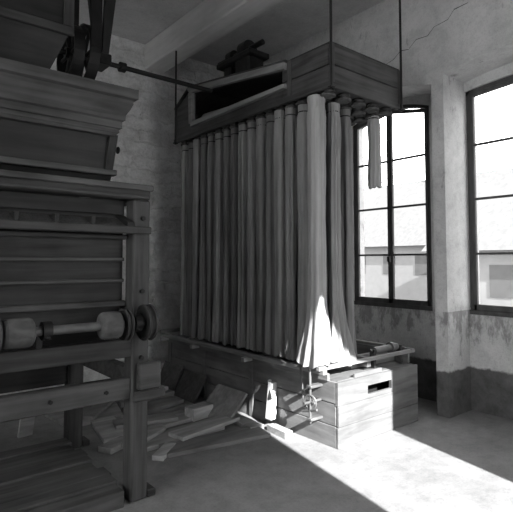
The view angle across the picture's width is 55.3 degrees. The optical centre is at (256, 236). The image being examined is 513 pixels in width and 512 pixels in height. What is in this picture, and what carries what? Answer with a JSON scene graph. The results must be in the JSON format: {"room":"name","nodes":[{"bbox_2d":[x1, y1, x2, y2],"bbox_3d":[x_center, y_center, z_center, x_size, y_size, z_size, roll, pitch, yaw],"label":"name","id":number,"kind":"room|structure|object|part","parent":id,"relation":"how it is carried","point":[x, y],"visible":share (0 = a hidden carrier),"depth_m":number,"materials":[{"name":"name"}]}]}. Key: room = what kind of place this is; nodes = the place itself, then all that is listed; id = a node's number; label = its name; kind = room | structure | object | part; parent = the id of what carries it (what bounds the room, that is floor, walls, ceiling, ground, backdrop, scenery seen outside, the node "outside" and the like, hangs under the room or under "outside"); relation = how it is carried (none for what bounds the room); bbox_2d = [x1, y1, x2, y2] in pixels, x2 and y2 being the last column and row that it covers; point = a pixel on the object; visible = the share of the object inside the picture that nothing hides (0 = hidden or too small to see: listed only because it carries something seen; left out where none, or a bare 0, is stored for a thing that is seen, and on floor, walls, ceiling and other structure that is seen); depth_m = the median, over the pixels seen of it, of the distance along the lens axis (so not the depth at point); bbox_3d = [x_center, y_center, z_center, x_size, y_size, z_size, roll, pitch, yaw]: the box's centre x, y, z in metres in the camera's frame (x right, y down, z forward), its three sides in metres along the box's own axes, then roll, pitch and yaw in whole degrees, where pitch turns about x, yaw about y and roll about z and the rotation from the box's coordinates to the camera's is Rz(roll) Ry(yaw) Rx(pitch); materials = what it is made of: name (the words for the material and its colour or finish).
{"room":"old flour mill","nodes":[
{"label":"old flour mill","id":0,"kind":"room"},
{"bbox_2d":[0,34,223,394],"bbox_3d":[-3.526,-0.464,5.482,8.070,4.700,0.300,2,-4,-39],"label":"wall","id":1,"kind":"structure","parent":0,"point":[148,155],"depth_m":7.01,"materials":[{"name":"white paint"}]},
{"bbox_2d":[144,0,281,73],"bbox_3d":[0.893,-2.705,4.181,0.300,0.360,7.500,2,-4,-39],"label":"beam","id":2,"kind":"structure","parent":1,"relation":"attached to","point":[209,21],"depth_m":5.96,"materials":[{"name":"paint"}]},
{"bbox_2d":[79,0,384,65],"bbox_3d":[-0.761,-3.056,2.839,8.820,0.200,8.100,2,-4,-39],"label":"ceiling","id":3,"kind":"structure","parent":0,"point":[287,23],"depth_m":6.30,"materials":[{"name":"paint"}]},
{"bbox_2d":[56,0,211,92],"bbox_3d":[-1.197,-2.123,5.152,1.740,1.420,0.720,2,-4,-39],"label":"shaft","id":4,"kind":"object","parent":3,"relation":"hanging from","point":[72,58],"visible":0.72,"depth_m":4.69,"materials":[{"name":"metal"}]},
{"bbox_2d":[173,0,404,145],"bbox_3d":[0.213,-2.006,5.691,1.170,1.597,2.750,2,-4,-39],"label":"box","id":5,"kind":"object","parent":3,"relation":"hanging from","point":[362,84],"visible":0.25,"depth_m":4.91,"materials":[{"name":"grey wood"}]},
{"bbox_3d":[-1.044,-1.976,6.346,0.060,1.590,0.040,2,-4,-39],"label":"suspension rod","id":6,"kind":"part","parent":5,"relation":"part of","materials":[{"name":"metal"}]},
{"bbox_2d":[180,145,188,334],"bbox_3d":[-0.909,0.040,6.295,0.154,2.451,0.142,-1,-3,17],"label":"filter sleeve","id":7,"kind":"object","parent":5,"relation":"hanging from","point":[184,160],"visible":0.59,"depth_m":6.25,"materials":[{"name":"fabric"}]},
{"bbox_2d":[185,143,192,337],"bbox_3d":[-0.805,0.036,6.189,0.157,2.453,0.150,2,-4,-32],"label":"filter sleeve","id":8,"kind":"object","parent":5,"relation":"hanging from","point":[188,325],"visible":0.52,"depth_m":6.13,"materials":[{"name":"fabric"}]},
{"bbox_3d":[-0.642,-1.435,6.719,1.030,0.430,0.030,2,-4,-39],"label":"panel","id":9,"kind":"part","parent":5,"relation":"part of","materials":[{"name":"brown wood"}]},
{"bbox_2d":[191,139,200,338],"bbox_3d":[-0.729,0.026,6.050,0.136,2.449,0.161,0,-3,-5],"label":"filter sleeve","id":10,"kind":"object","parent":5,"relation":"hanging from","point":[197,142],"visible":0.61,"depth_m":5.99,"materials":[{"name":"fabric"}]},
{"bbox_2d":[198,138,207,339],"bbox_3d":[-0.622,0.023,5.950,0.154,2.453,0.171,-1,-3,11],"label":"filter sleeve","id":11,"kind":"object","parent":5,"relation":"hanging from","point":[204,141],"visible":0.55,"depth_m":5.88,"materials":[{"name":"fabric"}]},
{"bbox_2d":[200,133,207,138],"bbox_3d":[-0.623,-1.223,6.013,0.144,0.067,0.142,2,-4,-39],"label":"socket","id":12,"kind":"object","parent":5,"relation":"attached to","point":[202,135],"depth_m":5.96,"materials":[{"name":"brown wood"}]},
{"bbox_2d":[205,136,214,341],"bbox_3d":[-0.529,0.016,5.825,0.158,2.452,0.144,-1,-3,20],"label":"filter sleeve","id":13,"kind":"object","parent":5,"relation":"hanging from","point":[211,139],"visible":0.62,"depth_m":5.79,"materials":[{"name":"fabric"}]},
{"bbox_2d":[207,130,214,136],"bbox_3d":[-0.525,-1.230,5.895,0.144,0.067,0.142,2,-4,-39],"label":"socket","id":14,"kind":"object","parent":5,"relation":"attached to","point":[211,133],"depth_m":5.84,"materials":[{"name":"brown wood"}]},
{"bbox_2d":[212,133,223,343],"bbox_3d":[-0.423,0.009,5.713,0.154,2.451,0.142,2,-4,-38],"label":"filter sleeve","id":15,"kind":"object","parent":5,"relation":"hanging from","point":[218,165],"visible":0.7,"depth_m":5.67,"materials":[{"name":"fabric"}]},
{"bbox_2d":[214,128,222,133],"bbox_3d":[-0.428,-1.236,5.777,0.144,0.067,0.142,2,-4,-39],"label":"socket","id":16,"kind":"object","parent":5,"relation":"attached to","point":[219,130],"depth_m":5.72,"materials":[{"name":"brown wood"}]},
{"bbox_2d":[222,130,230,345],"bbox_3d":[-0.326,0.003,5.594,0.156,2.451,0.129,-2,-4,33],"label":"filter sleeve","id":17,"kind":"object","parent":5,"relation":"hanging from","point":[226,323],"visible":0.7,"depth_m":5.54,"materials":[{"name":"fabric"}]},
{"bbox_2d":[222,125,230,131],"bbox_3d":[-0.331,-1.242,5.659,0.144,0.067,0.142,2,-4,-39],"label":"socket","id":18,"kind":"object","parent":5,"relation":"attached to","point":[224,128],"depth_m":5.60,"materials":[{"name":"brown wood"}]},
{"bbox_2d":[230,128,238,346],"bbox_3d":[-0.235,-0.004,5.478,0.129,2.449,0.136,0,-3,1],"label":"filter sleeve","id":19,"kind":"object","parent":5,"relation":"hanging from","point":[234,131],"visible":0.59,"depth_m":5.43,"materials":[{"name":"fabric"}]},
{"bbox_2d":[230,122,238,128],"bbox_3d":[-0.234,-1.248,5.541,0.144,0.067,0.142,2,-4,-39],"label":"socket","id":20,"kind":"object","parent":5,"relation":"attached to","point":[233,125],"depth_m":5.48,"materials":[{"name":"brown wood"}]},
{"bbox_3d":[-0.289,-1.640,5.447,0.050,0.505,1.800,2,-4,-39],"label":"mouth frame","id":21,"kind":"part","parent":5,"relation":"part of","materials":[{"name":"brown wood"}]},
{"bbox_2d":[216,39,268,75],"bbox_3d":[-0.171,-1.998,5.653,0.290,0.398,0.820,2,-4,-39],"label":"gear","id":22,"kind":"object","parent":5,"relation":"on","point":[247,56],"visible":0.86,"depth_m":5.46,"materials":[{"name":"metal"}]},
{"bbox_2d":[238,119,246,125],"bbox_3d":[-0.137,-1.254,5.423,0.144,0.067,0.142,2,-4,-39],"label":"socket","id":23,"kind":"object","parent":5,"relation":"attached to","point":[243,121],"depth_m":5.37,"materials":[{"name":"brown wood"}]},
{"bbox_2d":[236,124,249,348],"bbox_3d":[-0.143,-0.009,5.360,0.191,2.450,0.144,-3,-4,44],"label":"filter sleeve","id":24,"kind":"object","parent":5,"relation":"hanging from","point":[242,137],"visible":0.66,"depth_m":5.30,"materials":[{"name":"fabric"}]},
{"bbox_2d":[246,116,255,122],"bbox_3d":[-0.040,-1.260,5.305,0.144,0.067,0.142,2,-4,-39],"label":"socket","id":25,"kind":"object","parent":5,"relation":"attached to","point":[252,118],"depth_m":5.25,"materials":[{"name":"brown wood"}]},
{"bbox_2d":[246,122,256,351],"bbox_3d":[-0.047,-0.015,5.243,0.156,2.451,0.129,-2,-4,34],"label":"filter sleeve","id":26,"kind":"object","parent":5,"relation":"hanging from","point":[251,255],"visible":0.81,"depth_m":5.19,"materials":[{"name":"fabric"}]},
{"bbox_3d":[-0.194,-1.585,5.392,0.030,0.590,2.660,2,-4,-39],"label":"panel","id":27,"kind":"part","parent":5,"relation":"part of","materials":[{"name":"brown wood"}]},
{"bbox_2d":[255,112,265,118],"bbox_3d":[0.057,-1.267,5.187,0.144,0.067,0.142,2,-4,-39],"label":"socket","id":28,"kind":"object","parent":5,"relation":"attached to","point":[260,115],"depth_m":5.13,"materials":[{"name":"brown wood"}]},
{"bbox_2d":[255,118,266,352],"bbox_3d":[0.058,-0.022,5.121,0.152,2.449,0.157,-2,-3,28],"label":"filter sleeve","id":29,"kind":"object","parent":5,"relation":"hanging from","point":[260,160],"visible":0.68,"depth_m":5.07,"materials":[{"name":"fabric"}]},
{"bbox_2d":[264,115,274,355],"bbox_3d":[0.164,-0.028,5.002,0.142,2.451,0.154,-2,-3,27],"label":"filter sleeve","id":30,"kind":"object","parent":5,"relation":"hanging from","point":[270,245],"visible":0.59,"depth_m":4.95,"materials":[{"name":"fabric"}]},
{"bbox_2d":[265,109,275,116],"bbox_3d":[0.154,-1.273,5.069,0.144,0.067,0.142,2,-4,-39],"label":"socket","id":31,"kind":"object","parent":5,"relation":"attached to","point":[271,111],"depth_m":5.01,"materials":[{"name":"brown wood"}]},
{"bbox_2d":[274,110,285,356],"bbox_3d":[0.240,-0.035,4.873,0.152,2.449,0.157,-1,-3,25],"label":"filter sleeve","id":32,"kind":"object","parent":5,"relation":"hanging from","point":[279,124],"visible":0.77,"depth_m":4.82,"materials":[{"name":"fabric"}]},
{"bbox_2d":[275,105,285,110],"bbox_3d":[0.252,-1.279,4.951,0.144,0.067,0.142,2,-4,-39],"label":"socket","id":33,"kind":"object","parent":5,"relation":"attached to","point":[282,107],"depth_m":4.90,"materials":[{"name":"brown wood"}]},
{"bbox_3d":[0.190,-1.777,5.699,1.060,0.265,2.690,2,-4,-39],"label":"lid","id":34,"kind":"part","parent":5,"relation":"part of","materials":[{"name":"grey wood"}]},
{"bbox_3d":[0.317,-1.520,4.726,0.020,0.350,0.050,2,-4,-39],"label":"corner post","id":35,"kind":"part","parent":5,"relation":"part of","materials":[{"name":"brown wood"}]},
{"bbox_2d":[285,107,297,360],"bbox_3d":[0.342,-0.040,4.759,0.144,2.452,0.158,0,-3,-7],"label":"filter sleeve","id":36,"kind":"object","parent":5,"relation":"hanging from","point":[291,216],"visible":0.98,"depth_m":4.71,"materials":[{"name":"fabric"}]},
{"bbox_2d":[285,101,297,109],"bbox_3d":[0.349,-1.285,4.833,0.144,0.067,0.142,2,-4,-39],"label":"socket","id":37,"kind":"object","parent":5,"relation":"attached to","point":[291,104],"depth_m":4.78,"materials":[{"name":"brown wood"}]},
{"bbox_2d":[297,115,297,307],"bbox_3d":[0.417,-0.026,5.007,0.163,2.454,0.155,2,-4,-32],"label":"filter sleeve","id":38,"kind":"object","parent":5,"relation":"hanging from","point":[297,115],"visible":0.02,"depth_m":4.96,"materials":[{"name":"fabric"}]},
{"bbox_2d":[295,97,306,106],"bbox_3d":[0.446,-1.292,4.715,0.144,0.067,0.142,2,-4,-39],"label":"socket","id":39,"kind":"object","parent":5,"relation":"attached to","point":[303,100],"depth_m":4.66,"materials":[{"name":"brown wood"}]},
{"bbox_2d":[296,104,307,358],"bbox_3d":[0.460,-0.044,4.661,0.150,2.453,0.157,-2,-4,33],"label":"filter sleeve","id":40,"kind":"object","parent":5,"relation":"hanging from","point":[302,161],"visible":0.56,"depth_m":4.61,"materials":[{"name":"fabric"}]},
{"bbox_2d":[296,94,331,369],"bbox_3d":[0.561,-0.067,4.439,0.366,2.452,0.339,1,-3,-25],"label":"filter sleeve","id":41,"kind":"object","parent":5,"relation":"hanging from","point":[315,347],"visible":1,"depth_m":4.40,"materials":[{"name":"fabric"}]},
{"bbox_2d":[325,117,327,308],"bbox_3d":[0.683,-0.026,5.044,0.129,2.451,0.156,1,-3,-24],"label":"filter sleeve","id":42,"kind":"object","parent":5,"relation":"hanging from","point":[326,117],"visible":0.02,"depth_m":4.97,"materials":[{"name":"fabric"}]},
{"bbox_2d":[320,88,335,98],"bbox_3d":[0.651,-1.304,4.465,0.144,0.067,0.142,2,-4,-39],"label":"socket","id":43,"kind":"object","parent":5,"relation":"attached to","point":[328,93],"depth_m":4.43,"materials":[{"name":"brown wood"}]},
{"bbox_2d":[325,98,335,107],"bbox_3d":[0.709,-1.290,4.733,0.144,0.067,0.142,2,-4,-39],"label":"socket","id":44,"kind":"object","parent":5,"relation":"attached to","point":[327,101],"depth_m":4.68,"materials":[{"name":"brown wood"}]},
{"bbox_3d":[0.653,-2.082,4.314,0.060,1.590,0.040,2,-4,-39],"label":"suspension rod","id":45,"kind":"part","parent":5,"relation":"part of","materials":[{"name":"metal"}]},
{"bbox_3d":[0.668,-1.538,4.323,0.050,0.355,0.020,2,-4,-39],"label":"corner post","id":46,"kind":"part","parent":5,"relation":"part of","materials":[{"name":"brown wood"}]},
{"bbox_2d":[326,102,356,365],"bbox_3d":[0.748,-0.035,4.642,0.301,2.454,0.349,1,-3,-20],"label":"filter sleeve","id":47,"kind":"object","parent":5,"relation":"hanging from","point":[342,350],"visible":0.94,"depth_m":4.57,"materials":[{"name":"fabric"}]},
{"bbox_2d":[336,93,350,103],"bbox_3d":[0.817,-1.297,4.602,0.144,0.067,0.142,2,-4,-39],"label":"socket","id":48,"kind":"object","parent":5,"relation":"attached to","point":[342,98],"depth_m":4.57,"materials":[{"name":"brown wood"}]},
{"bbox_2d":[340,103,351,110],"bbox_3d":[0.875,-1.283,4.869,0.144,0.067,0.142,2,-4,-39],"label":"socket","id":49,"kind":"object","parent":5,"relation":"attached to","point":[348,105],"depth_m":4.82,"materials":[{"name":"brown wood"}]},
{"bbox_2d":[340,109,356,354],"bbox_3d":[0.894,-0.035,4.807,0.192,2.458,0.173,2,-4,-39],"label":"filter sleeve","id":50,"kind":"object","parent":5,"relation":"hanging from","point":[347,222],"visible":0.71,"depth_m":4.75,"materials":[{"name":"fabric"}]},
{"bbox_2d":[351,108,364,115],"bbox_3d":[1.041,-1.276,5.005,0.144,0.067,0.142,2,-4,-39],"label":"socket","id":51,"kind":"object","parent":5,"relation":"attached to","point":[355,111],"depth_m":4.97,"materials":[{"name":"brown wood"}]},
{"bbox_2d":[351,98,365,107],"bbox_3d":[0.983,-1.290,4.738,0.144,0.067,0.142,2,-4,-39],"label":"socket","id":52,"kind":"object","parent":5,"relation":"attached to","point":[356,102],"depth_m":4.70,"materials":[{"name":"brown wood"}]},
{"bbox_2d":[353,115,366,122],"bbox_3d":[1.110,-1.263,5.260,0.144,0.067,0.142,2,-4,-39],"label":"socket","id":53,"kind":"object","parent":5,"relation":"attached to","point":[357,119],"depth_m":5.22,"materials":[{"name":"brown wood"}]},
{"bbox_3d":[1.047,-1.513,4.664,1.030,0.370,0.033,2,-4,-39],"label":"panel","id":54,"kind":"part","parent":5,"relation":"part of","materials":[{"name":"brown wood"}]},
{"bbox_2d":[365,112,377,119],"bbox_3d":[1.207,-1.269,5.142,0.144,0.067,0.142,2,-4,-39],"label":"socket","id":55,"kind":"object","parent":5,"relation":"attached to","point":[367,114],"depth_m":5.10,"materials":[{"name":"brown wood"}]},
{"bbox_2d":[365,102,378,112],"bbox_3d":[1.149,-1.283,4.874,0.144,0.067,0.142,2,-4,-39],"label":"socket","id":56,"kind":"object","parent":5,"relation":"attached to","point":[371,107],"depth_m":4.84,"materials":[{"name":"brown wood"}]},
{"bbox_2d":[367,115,381,188],"bbox_3d":[1.217,-0.873,5.104,0.139,0.752,0.147,2,-4,-39],"label":"filter sleeve","id":57,"kind":"object","parent":5,"relation":"hanging from","point":[374,176],"visible":1,"depth_m":5.06,"materials":[{"name":"fabric"}]},
{"bbox_2d":[378,107,391,116],"bbox_3d":[1.315,-1.276,5.011,0.144,0.067,0.142,2,-4,-39],"label":"socket","id":58,"kind":"object","parent":5,"relation":"attached to","point":[383,111],"depth_m":4.97,"materials":[{"name":"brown wood"}]},
{"bbox_3d":[1.456,-1.504,4.970,0.050,0.355,0.020,2,-4,-39],"label":"corner post","id":59,"kind":"part","parent":5,"relation":"part of","materials":[{"name":"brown wood"}]},
{"bbox_3d":[1.456,-2.048,4.959,0.060,1.590,0.040,2,-4,-39],"label":"suspension rod","id":60,"kind":"part","parent":5,"relation":"part of","materials":[{"name":"metal"}]},
{"bbox_2d":[0,388,512,511],"bbox_3d":[-0.761,1.838,2.582,8.820,0.200,8.100,2,-4,-39],"label":"floor","id":61,"kind":"structure","parent":0,"point":[463,462],"depth_m":3.78,"materials":[{"name":"grey concrete"}]},
{"bbox_2d":[17,417,34,437],"bbox_3d":[-2.089,1.630,4.481,0.127,0.413,0.130,-3,-4,41],"label":"wooden board","id":62,"kind":"object","parent":61,"relation":"on","point":[26,425],"visible":0.42,"depth_m":4.48,"materials":[{"name":"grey wood"}]},
{"bbox_2d":[42,411,90,425],"bbox_3d":[-1.940,1.845,4.982,0.650,0.035,0.220,-3,-4,44],"label":"wooden board","id":63,"kind":"object","parent":61,"relation":"on","point":[58,417],"visible":0.26,"depth_m":4.94,"materials":[{"name":"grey wood"}]},
{"bbox_2d":[0,57,164,511],"bbox_3d":[-1.867,0.372,3.187,2.180,2.790,1.560,2,-4,-39],"label":"machine","id":64,"kind":"object","parent":61,"relation":"on","point":[63,311],"visible":1,"depth_m":3.19,"materials":[{"name":"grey wood"}]},
{"bbox_3d":[-2.364,0.509,3.692,1.860,1.470,0.020,2,-4,-39],"label":"panel","id":65,"kind":"part","parent":64,"relation":"part of","materials":[{"name":"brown wood"}]},
{"bbox_2d":[0,0,74,68],"bbox_3d":[-1.819,-1.964,3.512,0.790,1.910,0.730,2,-4,-39],"label":"hopper","id":66,"kind":"object","parent":64,"relation":"on","point":[33,32],"visible":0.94,"depth_m":3.34,"materials":[{"name":"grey wood"}]},
{"bbox_3d":[-1.506,0.999,2.817,1.630,0.140,0.080,2,-4,-39],"label":"rail","id":67,"kind":"part","parent":64,"relation":"part of","materials":[{"name":"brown wood"}]},
{"bbox_3d":[-1.503,0.729,2.827,1.630,0.120,0.090,2,-4,-39],"label":"cross rail","id":68,"kind":"part","parent":64,"relation":"part of","materials":[{"name":"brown wood"}]},
{"bbox_3d":[-1.963,-0.859,3.293,1.885,0.320,1.325,2,-4,-39],"label":"cornice","id":69,"kind":"part","parent":64,"relation":"part of","materials":[{"name":"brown wood"}]},
{"bbox_3d":[-1.594,0.811,4.303,0.125,2.030,0.130,2,-4,-39],"label":"leg","id":70,"kind":"part","parent":64,"relation":"part of","materials":[{"name":"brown wood"}]},
{"bbox_3d":[-1.509,-0.300,2.779,1.970,0.020,0.020,2,-4,-39],"label":"cap moulding","id":71,"kind":"part","parent":64,"relation":"part of","materials":[{"name":"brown wood"}]},
{"bbox_3d":[-1.494,-0.365,2.788,2.000,0.040,0.030,2,-4,-39],"label":"cap moulding","id":72,"kind":"part","parent":64,"relation":"part of","materials":[{"name":"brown wood"}]},
{"bbox_3d":[-1.210,1.003,3.844,0.070,0.120,1.050,2,-4,-39],"label":"rail","id":73,"kind":"part","parent":64,"relation":"part of","materials":[{"name":"wood"}]},
{"bbox_3d":[-0.831,0.763,3.391,0.125,2.030,0.130,2,-4,-39],"label":"leg","id":74,"kind":"part","parent":64,"relation":"part of","materials":[{"name":"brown wood"}]},
{"bbox_2d":[91,416,122,442],"bbox_3d":[-1.397,1.828,4.652,0.240,0.035,0.700,2,-3,-29],"label":"wooden board","id":75,"kind":"object","parent":61,"relation":"on","point":[104,427],"visible":0.54,"depth_m":4.59,"materials":[{"name":"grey wood"}]},
{"bbox_2d":[92,402,122,418],"bbox_3d":[-1.614,1.860,5.262,0.260,0.035,0.650,1,-3,-23],"label":"wooden board","id":76,"kind":"object","parent":61,"relation":"on","point":[114,410],"visible":0.3,"depth_m":5.10,"materials":[{"name":"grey wood"}]},
{"bbox_2d":[83,401,114,419],"bbox_3d":[-1.666,1.819,5.170,0.140,0.035,0.620,0,-3,3],"label":"wooden board","id":77,"kind":"object","parent":76,"relation":"on","point":[95,411],"visible":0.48,"depth_m":5.05,"materials":[{"name":"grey wood"}]},
{"bbox_2d":[98,436,122,454],"bbox_3d":[-1.212,1.798,4.222,0.140,0.050,0.280,-2,-3,27],"label":"wooden board","id":78,"kind":"object","parent":61,"relation":"on","point":[110,447],"visible":0.72,"depth_m":4.14,"materials":[{"name":"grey wood"}]},
{"bbox_2d":[115,389,174,407],"bbox_3d":[-1.321,1.871,5.709,0.700,0.060,0.260,3,-4,-43],"label":"wooden board","id":79,"kind":"object","parent":61,"relation":"on","point":[168,392],"visible":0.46,"depth_m":5.70,"materials":[{"name":"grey wood"}]},
{"bbox_2d":[121,400,191,414],"bbox_3d":[-1.076,1.863,5.316,0.700,0.035,0.300,2,-4,-33],"label":"wooden board","id":80,"kind":"object","parent":61,"relation":"on","point":[181,406],"visible":0.36,"depth_m":5.27,"materials":[{"name":"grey wood"}]},
{"bbox_2d":[147,396,183,413],"bbox_3d":[-1.048,1.825,5.315,0.220,0.040,0.520,-2,-4,37],"label":"wooden board","id":81,"kind":"object","parent":80,"relation":"on","point":[160,404],"visible":0.76,"depth_m":5.30,"materials":[{"name":"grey wood"}]},
{"bbox_2d":[152,442,175,460],"bbox_3d":[-0.769,1.797,4.094,0.100,0.040,0.300,-1,-3,11],"label":"wooden board","id":82,"kind":"object","parent":61,"relation":"on","point":[160,454],"visible":0.88,"depth_m":4.02,"materials":[{"name":"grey wood"}]},
{"bbox_2d":[147,410,190,427],"bbox_3d":[-0.935,1.839,4.862,0.660,0.035,0.300,3,-4,-43],"label":"wooden board","id":83,"kind":"object","parent":61,"relation":"on","point":[180,414],"visible":0.32,"depth_m":4.86,"materials":[{"name":"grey wood"}]},
{"bbox_2d":[112,412,177,429],"bbox_3d":[-1.085,1.799,4.793,0.600,0.035,0.200,1,-3,-25],"label":"wooden board","id":84,"kind":"object","parent":83,"relation":"on","point":[169,416],"visible":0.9,"depth_m":4.78,"materials":[{"name":"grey wood"}]},
{"bbox_2d":[161,360,183,390],"bbox_3d":[-1.093,1.764,6.162,0.161,0.320,0.440,2,-4,-39],"label":"wooden board","id":85,"kind":"object","parent":61,"relation":"on","point":[171,372],"visible":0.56,"depth_m":6.12,"materials":[{"name":"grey wood"}]},
{"bbox_2d":[147,419,224,451],"bbox_3d":[-0.739,1.819,4.481,0.920,0.035,0.280,3,-4,-41],"label":"wooden board","id":86,"kind":"object","parent":61,"relation":"on","point":[152,444],"visible":0.24,"depth_m":4.35,"materials":[{"name":"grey wood"}]},
{"bbox_2d":[121,425,165,446],"bbox_3d":[-0.993,1.776,4.351,0.140,0.035,0.500,-1,-3,21],"label":"wooden board","id":87,"kind":"object","parent":86,"relation":"on","point":[153,431],"visible":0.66,"depth_m":4.45,"materials":[{"name":"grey wood"}]},
{"bbox_2d":[168,414,239,440],"bbox_3d":[-0.476,1.790,4.620,0.200,0.035,0.740,-3,-4,41],"label":"wooden board","id":88,"kind":"object","parent":86,"relation":"on","point":[191,431],"visible":0.86,"depth_m":4.54,"materials":[{"name":"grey wood"}]},
{"bbox_2d":[174,370,206,403],"bbox_3d":[-0.778,1.758,5.747,0.181,0.288,0.440,2,-4,-39],"label":"wooden board","id":89,"kind":"object","parent":61,"relation":"on","point":[189,388],"visible":1,"depth_m":5.71,"materials":[{"name":"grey wood"}]},
{"bbox_2d":[185,402,212,421],"bbox_3d":[-0.591,1.801,5.043,0.150,0.120,0.260,-3,-4,43],"label":"wooden board","id":90,"kind":"object","parent":61,"relation":"on","point":[201,410],"visible":0.84,"depth_m":4.98,"materials":[{"name":"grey wood"}]},
{"bbox_2d":[159,427,270,457],"bbox_3d":[-0.360,1.812,4.351,0.980,0.035,0.260,2,-3,-29],"label":"wooden board","id":91,"kind":"object","parent":61,"relation":"on","point":[241,435],"visible":0.96,"depth_m":4.30,"materials":[{"name":"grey wood"}]},
{"bbox_2d":[206,384,247,417],"bbox_3d":[-0.348,1.728,5.066,0.266,0.274,0.500,2,-4,-39],"label":"wooden board","id":92,"kind":"object","parent":61,"relation":"on","point":[225,400],"visible":0.68,"depth_m":5.03,"materials":[{"name":"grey wood"}]},
{"bbox_2d":[232,413,263,428],"bbox_3d":[-0.172,1.837,4.894,0.160,0.044,0.600,2,-4,-37],"label":"wooden board","id":93,"kind":"object","parent":61,"relation":"on","point":[244,421],"visible":0.42,"depth_m":4.76,"materials":[{"name":"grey wood"}]},
{"bbox_2d":[267,423,292,438],"bbox_3d":[0.215,1.811,4.566,0.090,0.060,0.280,2,-4,-35],"label":"wooden board","id":94,"kind":"object","parent":61,"relation":"on","point":[274,428],"visible":1,"depth_m":4.52,"materials":[{"name":"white wood"}]},
{"bbox_2d":[160,328,417,448],"bbox_3d":[0.167,1.508,5.697,1.500,0.785,2.998,2,-4,-39],"label":"box","id":95,"kind":"object","parent":61,"relation":"on","point":[336,405],"visible":0.84,"depth_m":4.73,"materials":[{"name":"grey wood"}]},
{"bbox_3d":[-0.742,1.274,6.872,1.350,0.045,0.050,2,-4,-39],"label":"cross rail","id":96,"kind":"part","parent":95,"relation":"part of","materials":[{"name":"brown wood"}]},
{"bbox_3d":[-0.738,1.360,6.792,1.320,0.045,0.050,2,-4,-39],"label":"cross rail","id":97,"kind":"part","parent":95,"relation":"part of","materials":[{"name":"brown wood"}]},
{"bbox_3d":[-0.269,1.330,6.221,1.320,0.045,0.050,2,-4,-39],"label":"cross rail","id":98,"kind":"part","parent":95,"relation":"part of","materials":[{"name":"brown wood"}]},
{"bbox_3d":[-0.333,1.237,5.350,0.050,0.040,2.920,2,-4,-39],"label":"long rail","id":99,"kind":"part","parent":95,"relation":"part of","materials":[{"name":"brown wood"}]},
{"bbox_3d":[0.366,1.290,5.449,1.320,0.045,0.050,2,-4,-39],"label":"cross rail","id":100,"kind":"part","parent":95,"relation":"part of","materials":[{"name":"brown wood"}]},
{"bbox_3d":[0.412,1.356,4.440,0.156,0.414,0.079,2,-4,-39],"label":"hook rod","id":101,"kind":"part","parent":95,"relation":"part of","materials":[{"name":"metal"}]},
{"bbox_3d":[1.079,1.162,4.650,1.440,0.035,0.040,2,-4,-39],"label":"cross rail","id":102,"kind":"part","parent":95,"relation":"part of","materials":[{"name":"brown wood"}]},
{"bbox_3d":[1.184,1.234,4.968,0.710,0.125,0.025,2,-4,-39],"label":"cross rail","id":103,"kind":"part","parent":95,"relation":"part of","materials":[{"name":"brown wood"}]},
{"bbox_3d":[0.683,1.230,6.186,0.040,0.030,2.920,2,-4,-39],"label":"long rail","id":104,"kind":"part","parent":95,"relation":"part of","materials":[{"name":"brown wood"}]},
{"bbox_2d":[263,0,512,419],"bbox_3d":[2.242,-0.470,5.368,0.701,4.700,7.800,2,-4,-39],"label":"wall","id":105,"kind":"structure","parent":0,"point":[451,49],"depth_m":5.27,"materials":[{"name":"paint"}]},
{"bbox_2d":[353,104,432,310],"bbox_3d":[1.699,-0.379,6.231,0.120,2.550,1.170,2,-4,-39],"label":"window","id":106,"kind":"structure","parent":105,"relation":"in","point":[391,302],"depth_m":6.19,"materials":[{"name":"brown wood"}]},
{"bbox_2d":[466,75,512,317],"bbox_3d":[2.743,-0.431,4.961,0.120,2.520,1.240,2,-4,-39],"label":"window","id":107,"kind":"structure","parent":105,"relation":"in","point":[476,308],"depth_m":5.37,"materials":[{"name":"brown wood"}]},
{"label":"outside","id":108,"kind":"structure","parent":0,"visible":0},
{"bbox_3d":[15.910,7.192,32.148,54.180,0.200,90.000,2,-4,-39],"label":"ground","id":109,"kind":"structure","parent":108,"visible":0},
{"bbox_2d":[364,168,512,300],"bbox_3d":[10.508,1.272,32.874,10.800,11.700,15.300,2,-4,-39],"label":"neighbouring house","id":110,"kind":"structure","parent":109,"relation":"on","point":[409,222],"depth_m":28.92,"materials":[{"name":"white paint"}]},
{"bbox_2d":[422,180,512,306],"bbox_3d":[12.419,1.490,17.912,8.800,9.700,8.800,2,-4,-39],"label":"neighbouring house","id":111,"kind":"structure","parent":109,"relation":"on","point":[495,216],"depth_m":17.10,"materials":[{"name":"white paint"}]}
]}

